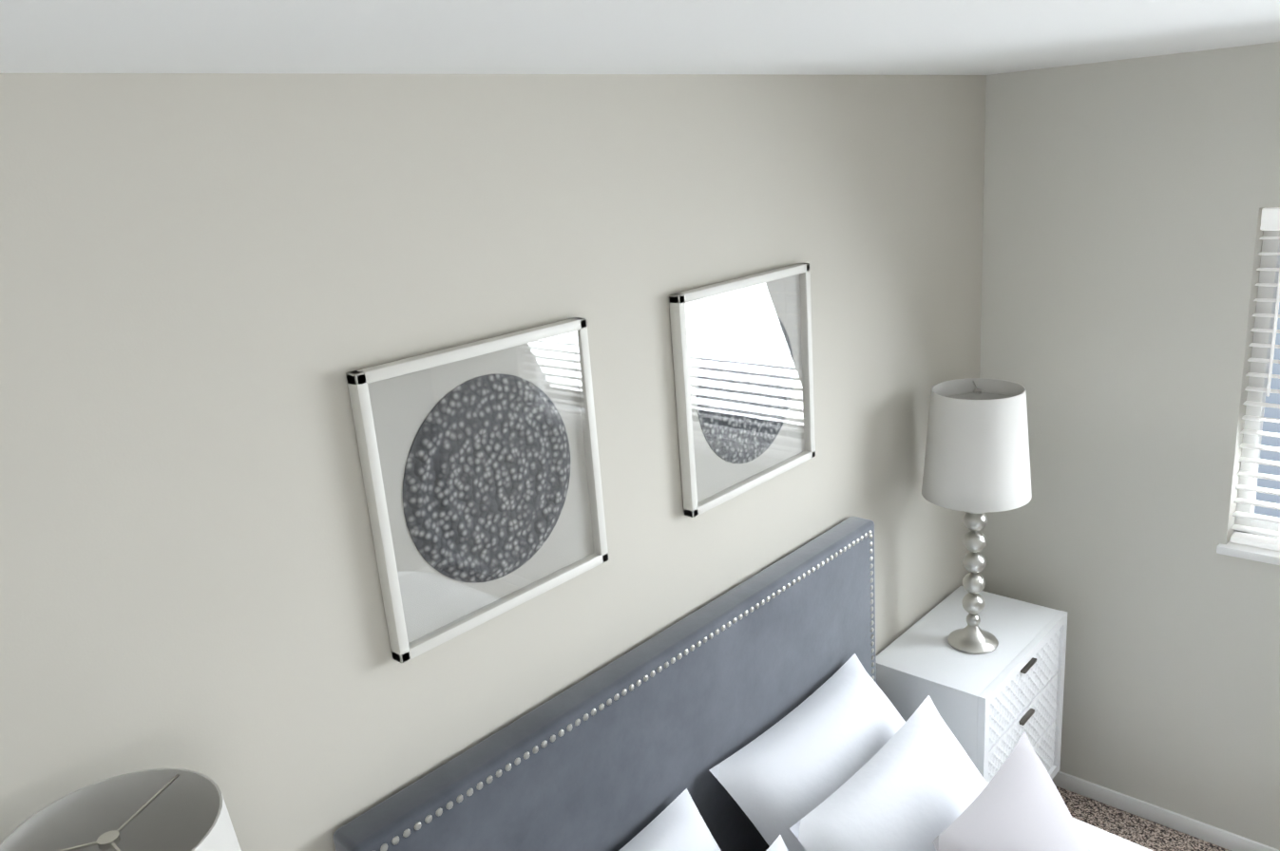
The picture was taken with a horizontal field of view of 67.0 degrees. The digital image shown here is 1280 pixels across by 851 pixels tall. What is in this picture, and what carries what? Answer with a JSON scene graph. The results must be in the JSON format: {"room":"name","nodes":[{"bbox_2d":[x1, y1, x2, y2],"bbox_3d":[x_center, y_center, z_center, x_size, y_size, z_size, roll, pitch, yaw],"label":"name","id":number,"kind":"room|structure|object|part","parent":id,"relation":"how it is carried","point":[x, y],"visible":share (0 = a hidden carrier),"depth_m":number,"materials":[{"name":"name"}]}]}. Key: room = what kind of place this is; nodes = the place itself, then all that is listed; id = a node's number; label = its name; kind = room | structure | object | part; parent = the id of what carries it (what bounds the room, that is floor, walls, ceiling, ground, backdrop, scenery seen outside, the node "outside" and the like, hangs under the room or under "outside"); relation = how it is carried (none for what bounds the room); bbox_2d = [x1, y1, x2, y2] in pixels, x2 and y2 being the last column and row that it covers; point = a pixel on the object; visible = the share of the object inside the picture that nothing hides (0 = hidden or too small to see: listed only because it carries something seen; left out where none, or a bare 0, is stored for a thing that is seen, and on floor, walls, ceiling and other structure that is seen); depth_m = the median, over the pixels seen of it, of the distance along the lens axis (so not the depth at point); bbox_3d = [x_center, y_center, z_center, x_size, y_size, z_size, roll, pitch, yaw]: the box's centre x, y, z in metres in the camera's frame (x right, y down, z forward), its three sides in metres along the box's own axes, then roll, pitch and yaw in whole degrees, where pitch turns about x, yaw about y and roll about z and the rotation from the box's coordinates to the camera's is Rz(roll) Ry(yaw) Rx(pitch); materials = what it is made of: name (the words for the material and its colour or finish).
{"room":"bedroom","nodes":[
{"label":"bedroom","id":0,"kind":"room"},
{"bbox_2d":[0,73,986,850],"bbox_3d":[-0.174,0.552,2.052,0.140,2.440,4.128,10,21,42],"label":"wall","id":1,"kind":"structure","parent":0,"point":[215,288],"depth_m":1.54,"materials":[{"name":"grey paint"}]},
{"bbox_2d":[345,317,608,664],"bbox_3d":[-0.261,0.097,1.735,0.029,0.500,0.500,10,21,42],"label":"framed artwork","id":2,"kind":"object","parent":1,"relation":"attached to","point":[480,467],"visible":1,"depth_m":1.70,"materials":[{"name":"white glass"}]},
{"bbox_2d":[668,263,815,517],"bbox_3d":[0.258,-0.097,2.270,0.029,0.500,0.500,10,21,42],"label":"framed artwork","id":3,"kind":"object","parent":1,"relation":"attached to","point":[742,354],"visible":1,"depth_m":2.24,"materials":[{"name":"white glass"}]},
{"bbox_2d":[0,0,1279,75],"bbox_3d":[0.985,-0.442,0.571,3.554,0.100,4.128,10,21,42],"label":"ceiling","id":4,"kind":"structure","parent":0,"point":[883,37],"depth_m":1.25,"materials":[{"name":"white paint"}]},
{"bbox_2d":[978,41,1279,850],"bbox_3d":[2.424,0.274,2.305,3.274,2.440,0.140,10,21,42],"label":"wall","id":5,"kind":"structure","parent":0,"point":[1127,201],"depth_m":2.97,"materials":[{"name":"grey paint"}]},
{"bbox_2d":[1051,770,1279,850],"bbox_3d":[2.461,1.434,2.578,3.210,0.060,0.012,10,21,42],"label":"baseboard","id":6,"kind":"structure","parent":5,"relation":"attached to","point":[1206,832],"depth_m":3.22,"materials":[{"name":"white wood"}]},
{"bbox_2d":[1216,207,1279,565],"bbox_3d":[2.386,-0.006,2.220,1.763,1.012,0.157,10,21,42],"label":"window blinds","id":7,"kind":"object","parent":5,"relation":"in","point":[1255,537],"depth_m":2.79,"materials":[{"name":"white plastic"}]},
{"bbox_2d":[1055,785,1231,850],"bbox_3d":[1.178,1.993,1.264,3.554,0.100,4.128,10,21,42],"label":"floor","id":8,"kind":"structure","parent":0,"point":[1151,835],"depth_m":3.23,"materials":[{"name":"carpet"}]},
{"bbox_2d":[333,516,1152,850],"bbox_3d":[0.881,1.230,1.527,2.271,1.265,1.783,10,21,42],"label":"bed","id":9,"kind":"object","parent":8,"relation":"on","point":[757,713],"visible":1,"depth_m":2.12,"materials":[{"name":"fabric"}]},
{"bbox_3d":[0.122,1.070,2.303,0.081,1.265,1.645,10,21,42],"label":"headboard","id":10,"kind":"part","parent":9,"relation":"part of","materials":[{"name":"fabric"}]},
{"bbox_2d":[875,586,1067,783],"bbox_3d":[1.063,1.024,3.104,0.365,0.773,0.620,10,21,42],"label":"nightstand","id":11,"kind":"object","parent":8,"relation":"on","point":[998,702],"visible":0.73,"depth_m":2.90,"materials":[{"name":"white paint"}]},
{"bbox_2d":[921,378,1031,654],"bbox_3d":[0.989,0.280,2.850,0.304,0.802,0.304,10,21,42],"label":"lamp","id":12,"kind":"object","parent":11,"relation":"on","point":[977,465],"visible":1,"depth_m":2.70,"materials":[{"name":"white fabric"}]},
{"bbox_3d":[-0.574,1.636,1.412,0.365,0.773,0.595,10,21,42],"label":"nightstand","id":13,"kind":"object","parent":8,"relation":"on","visible":0},
{"bbox_2d":[0,768,241,850],"bbox_3d":[-0.594,0.864,1.242,0.304,0.802,0.304,10,21,42],"label":"lamp","id":14,"kind":"object","parent":13,"relation":"on","point":[167,810],"visible":1,"depth_m":1.25,"materials":[{"name":"white fabric"}]},
{"label":"outside","id":15,"kind":"structure","parent":0,"visible":0},
{"bbox_2d":[1254,302,1279,517],"bbox_3d":[8.477,-0.957,9.987,10.350,5.680,9.210,10,21,42],"label":"house","id":16,"kind":"structure","parent":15,"point":[1271,412],"depth_m":11.07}
]}

